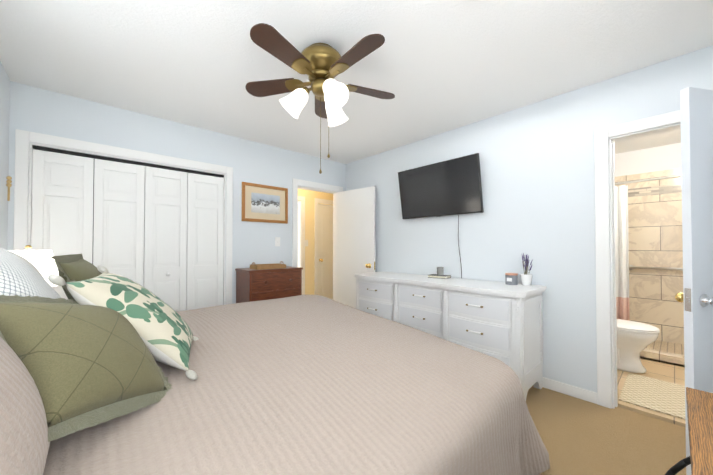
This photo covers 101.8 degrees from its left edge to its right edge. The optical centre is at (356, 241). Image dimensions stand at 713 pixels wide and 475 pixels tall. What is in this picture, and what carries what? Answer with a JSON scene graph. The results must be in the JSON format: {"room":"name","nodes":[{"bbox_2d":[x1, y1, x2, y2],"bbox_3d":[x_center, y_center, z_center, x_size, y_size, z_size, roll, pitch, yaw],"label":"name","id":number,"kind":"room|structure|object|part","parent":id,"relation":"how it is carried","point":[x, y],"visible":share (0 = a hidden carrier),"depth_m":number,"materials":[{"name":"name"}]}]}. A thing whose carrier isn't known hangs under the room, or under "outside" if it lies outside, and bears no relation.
{"room":"bedroom","nodes":[
{"label":"bedroom","id":0,"kind":"room"},
{"bbox_2d":[0,61,9,249],"bbox_3d":[-1.285,-0.019,0.617,0.120,2.440,4.085,1,-1,-42],"label":"wall","id":1,"kind":"structure","parent":0,"point":[4,118],"depth_m":2.07,"materials":[{"name":"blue paint"}]},
{"bbox_2d":[6,176,11,200],"bbox_3d":[-2.516,-0.387,2.097,0.028,0.179,0.032,1,-1,-42],"label":"rope","id":2,"kind":"object","parent":1,"relation":"attached to","point":[8,181],"visible":1,"depth_m":2.09,"materials":[{"name":"gold metal"}]},
{"bbox_2d":[7,81,345,303],"bbox_3d":[-1.429,0.021,3.326,3.550,2.440,0.120,1,-1,-42],"label":"wall","id":3,"kind":"structure","parent":0,"point":[39,110],"depth_m":3.02,"materials":[{"name":"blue paint"}]},
{"bbox_2d":[13,129,232,304],"bbox_3d":[-2.033,0.193,2.765,1.604,2.080,0.136,1,-1,-42],"label":"door frame","id":4,"kind":"structure","parent":3,"relation":"attached to","point":[23,149],"depth_m":2.44,"materials":[{"name":"white wood"}]},
{"bbox_2d":[31,145,223,310],"bbox_3d":[-2.010,0.232,2.740,1.436,1.971,0.074,1,-1,-42],"label":"closet door","id":5,"kind":"structure","parent":3,"relation":"in","point":[163,240],"depth_m":2.71,"materials":[{"name":"white wood"}]},
{"bbox_2d":[242,182,287,223],"bbox_3d":[-1.104,-0.465,3.533,0.585,0.453,0.022,1,-1,-42],"label":"picture frame","id":6,"kind":"object","parent":3,"relation":"attached to","point":[264,203],"visible":0.96,"depth_m":3.52,"materials":[{"name":"brown wood"}]},
{"bbox_2d":[251,192,279,213],"bbox_3d":[-1.102,-0.465,3.532,0.365,0.233,0.002,1,-1,-42],"label":"print","id":7,"kind":"object","parent":6,"relation":"attached to","point":[261,202],"depth_m":3.52,"materials":[{"name":"multicoloured paper"}]},
{"bbox_2d":[275,237,279,245],"bbox_3d":[-0.988,-0.002,3.637,0.070,0.115,0.014,1,-1,-42],"label":"light switch","id":8,"kind":"object","parent":3,"relation":"attached to","point":[277,241],"depth_m":3.63,"materials":[{"name":"white plastic"}]},
{"bbox_3d":[-0.988,-0.002,3.637,0.070,0.115,0.014,1,-1,-42],"label":"plate","id":9,"kind":"part","parent":8,"relation":"part of","materials":[{"name":"white plastic"}]},
{"bbox_2d":[292,178,342,300],"bbox_3d":[-0.566,0.212,4.108,0.850,2.080,0.152,1,-1,-42],"label":"door frame","id":10,"kind":"structure","parent":3,"relation":"attached to","point":[309,185],"depth_m":3.95,"materials":[{"name":"white wood"}]},
{"bbox_2d":[336,186,374,307],"bbox_3d":[-0.004,0.255,4.074,0.177,1.978,0.700,1,-1,-42],"label":"door leaf","id":11,"kind":"structure","parent":3,"relation":"in","point":[355,231],"depth_m":4.05,"materials":[{"name":"white wood"}]},
{"bbox_2d":[36,149,332,294],"bbox_3d":[-1.081,0.052,4.088,4.829,2.480,0.541,1,-1,-42],"label":"wall","id":12,"kind":"structure","parent":0,"point":[310,196],"depth_m":5.26,"materials":[{"name":"beige paint"}]},
{"bbox_2d":[298,196,332,294],"bbox_3d":[-0.916,0.230,5.271,2.750,2.080,0.136,1,-1,-42],"label":"trim","id":13,"kind":"structure","parent":12,"relation":"attached to","point":[301,232],"depth_m":5.18,"materials":[{"name":"white wood"}]},
{"bbox_2d":[318,204,332,299],"bbox_3d":[-0.467,0.277,5.623,0.678,1.971,0.109,1,-1,-42],"label":"door leaf","id":14,"kind":"structure","parent":12,"relation":"in","point":[325,250],"depth_m":5.53,"materials":[{"name":"white"}]},
{"bbox_2d":[0,0,712,163],"bbox_3d":[1.057,-1.253,2.385,5.940,0.080,4.885,1,-1,-42],"label":"ceiling","id":15,"kind":"structure","parent":0,"point":[435,67],"depth_m":1.90,"materials":[{"name":"white paint"}]},
{"bbox_2d":[245,23,394,173],"bbox_3d":[-0.200,-0.834,1.825,1.024,0.775,0.986,1,-1,-42],"label":"ceiling fan","id":16,"kind":"object","parent":15,"relation":"hanging from","point":[322,66],"visible":1,"depth_m":1.76,"materials":[{"name":"brown wood"}]},
{"bbox_2d":[346,45,712,391],"bbox_3d":[1.254,0.015,2.923,0.120,2.440,4.085,1,-1,-42],"label":"wall","id":17,"kind":"structure","parent":0,"point":[537,169],"depth_m":2.47,"materials":[{"name":"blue paint"}]},
{"bbox_2d":[398,153,483,277],"bbox_3d":[0.875,-0.232,3.147,0.143,1.221,0.975,1,-1,-42],"label":"tv","id":18,"kind":"object","parent":17,"relation":"attached to","point":[448,187],"visible":0.98,"depth_m":3.06,"materials":[{"name":"black plastic"}]},
{"bbox_3d":[1.064,0.037,2.992,0.057,0.678,0.024,1,-1,-42],"label":"cord","id":19,"kind":"part","parent":18,"relation":"part of","materials":[{"name":"black plastic"}]},
{"bbox_2d":[543,377,596,403],"bbox_3d":[0.815,1.198,3.270,0.040,0.085,2.955,1,-1,-42],"label":"baseboard","id":20,"kind":"structure","parent":17,"relation":"attached to","point":[573,391],"depth_m":2.27,"materials":[{"name":"white wood"}]},
{"bbox_2d":[594,110,680,408],"bbox_3d":[2.180,0.180,1.901,0.152,2.080,0.930,1,-1,-42],"label":"door frame","id":21,"kind":"structure","parent":17,"relation":"attached to","point":[606,315],"depth_m":2.15,"materials":[{"name":"white wood"}]},
{"bbox_2d":[675,87,712,474],"bbox_3d":[2.012,0.217,1.528,0.663,1.978,0.449,1,-1,-42],"label":"door leaf","id":22,"kind":"structure","parent":17,"relation":"in","point":[695,296],"depth_m":1.45,"materials":[{"name":"white paint"}]},
{"bbox_2d":[526,385,685,474],"bbox_3d":[-0.058,1.248,1.754,3.490,0.060,4.145,1,-1,-42],"label":"floor carpet","id":23,"kind":"object","parent":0,"point":[578,436],"depth_m":1.80,"materials":[{"name":"beige carpet"}]},
{"bbox_2d":[235,266,302,302],"bbox_3d":[-0.987,0.771,3.319,0.640,0.940,0.438,1,-1,-42],"label":"chest","id":24,"kind":"object","parent":23,"relation":"on","point":[258,285],"visible":0.25,"depth_m":3.16,"materials":[{"name":"brown wood"}]},
{"bbox_2d":[250,261,285,269],"bbox_3d":[-1.006,0.263,3.295,0.340,0.076,0.220,1,-1,-38],"label":"basket tray","id":25,"kind":"object","parent":24,"relation":"on","point":[266,266],"visible":1,"depth_m":3.22,"materials":[{"name":"wood"}]},
{"bbox_2d":[0,247,549,474],"bbox_3d":[-0.539,0.608,1.644,2.367,1.217,2.287,1,-1,-42],"label":"bed","id":26,"kind":"object","parent":23,"relation":"on","point":[103,371],"visible":1,"depth_m":0.99,"materials":[{"name":"fabric"}]},
{"bbox_2d":[48,265,198,379],"bbox_3d":[-0.880,0.309,1.193,0.160,0.575,0.502,-48,19,-20],"label":"pillow","id":27,"kind":"object","parent":26,"relation":"on","point":[166,335],"depth_m":1.07,"materials":[{"name":"fabric"}]},
{"bbox_2d":[354,271,546,400],"bbox_3d":[0.759,0.805,2.925,0.570,0.860,1.864,1,-1,-42],"label":"dresser","id":28,"kind":"object","parent":23,"relation":"on","point":[502,321],"visible":0.69,"depth_m":2.41,"materials":[{"name":"white paint"}]},
{"bbox_2d":[428,274,450,278],"bbox_3d":[0.873,0.363,3.055,0.200,0.028,0.131,-1,-1,40],"label":"books","id":29,"kind":"object","parent":28,"relation":"on","point":[439,276],"visible":0.98,"depth_m":3.01,"materials":[{"name":"grey paper"}]},
{"bbox_2d":[437,267,443,274],"bbox_3d":[0.879,0.306,3.041,0.070,0.085,0.070,1,-1,-42],"label":"candle jar","id":30,"kind":"object","parent":29,"relation":"on","point":[440,270],"visible":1,"depth_m":3.01,"materials":[{"name":"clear glass"}]},
{"bbox_2d":[505,273,517,284],"bbox_3d":[1.350,0.321,2.523,0.100,0.097,0.100,1,-1,-42],"label":"candle","id":31,"kind":"object","parent":28,"relation":"on","point":[511,278],"visible":1,"depth_m":2.48,"materials":[{"name":"grey glass"}]},
{"bbox_2d":[520,253,532,285],"bbox_3d":[1.439,0.231,2.457,0.092,0.274,0.091,1,-1,-42],"label":"potted plant","id":32,"kind":"object","parent":28,"relation":"on","point":[526,279],"visible":1,"depth_m":2.44,"materials":[{"name":"white ceramic"}]},
{"bbox_2d":[665,387,712,474],"bbox_3d":[0.817,0.817,0.366,0.990,0.760,0.652,1,-1,-42],"label":"console table","id":33,"kind":"object","parent":23,"relation":"on","point":[699,459],"visible":1,"depth_m":0.70,"materials":[{"name":"brown wood"}]},
{"bbox_3d":[-2.151,0.892,2.009,0.448,0.660,0.450,1,-1,-42],"label":"nightstand","id":34,"kind":"object","parent":23,"relation":"on","visible":0},
{"bbox_2d":[7,245,58,286],"bbox_3d":[-2.125,0.289,1.872,0.310,0.540,0.310,1,-1,-42],"label":"table lamp","id":35,"kind":"object","parent":34,"relation":"on","point":[43,262],"visible":0.35,"depth_m":1.86,"materials":[{"name":"white ceramic"}]},
{"bbox_2d":[614,143,680,176],"bbox_3d":[2.364,-0.002,1.794,0.004,2.440,2.040,1,-1,-42],"label":"wall","id":36,"kind":"structure","parent":0,"point":[660,158],"depth_m":2.08,"materials":[{"name":"white paint"}]},
{"bbox_2d":[615,168,683,344],"bbox_3d":[4.033,0.166,3.315,0.016,2.110,2.050,1,-1,-42],"label":"wall tile","id":37,"kind":"structure","parent":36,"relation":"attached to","point":[654,223],"depth_m":3.60,"materials":[{"name":"tile"}]},
{"bbox_2d":[615,175,680,184],"bbox_3d":[3.580,-0.691,2.918,0.467,0.125,2.029,1,-1,-42],"label":"curtain rod","id":38,"kind":"object","parent":37,"relation":"attached to","point":[652,179],"depth_m":3.08,"materials":[{"name":"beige metal"}]},
{"bbox_2d":[615,182,629,320],"bbox_3d":[2.879,0.233,3.347,0.070,1.816,0.390,1,-1,-42],"label":"shower curtain","id":39,"kind":"object","parent":38,"relation":"hanging from","point":[622,253],"visible":0.27,"depth_m":3.24,"materials":[{"name":"fabric"}]},
{"bbox_2d":[629,265,682,270],"bbox_3d":[3.882,0.322,3.428,0.061,0.082,1.017,1,-1,-42],"label":"grab rail","id":40,"kind":"object","parent":37,"relation":"attached to","point":[631,267],"visible":0.6,"depth_m":3.59,"materials":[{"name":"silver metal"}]},
{"bbox_2d":[617,340,685,427],"bbox_3d":[3.199,1.217,2.542,2.270,0.145,2.050,1,-1,-42],"label":"floor","id":41,"kind":"structure","parent":0,"point":[662,360],"depth_m":2.78,"materials":[{"name":"tile"}]},
{"bbox_2d":[617,319,659,372],"bbox_3d":[2.576,0.847,2.913,0.460,0.775,0.661,1,-1,-42],"label":"toilet","id":42,"kind":"object","parent":41,"relation":"on","point":[634,339],"visible":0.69,"depth_m":2.73,"materials":[{"name":"white ceramic"}]},
{"bbox_2d":[619,373,684,419],"bbox_3d":[2.454,1.220,2.284,0.700,0.012,0.510,1,-1,-42],"label":"bath mat","id":43,"kind":"object","parent":41,"relation":"on","point":[663,397],"visible":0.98,"depth_m":2.29,"materials":[{"name":"beige fabric"}]}
]}

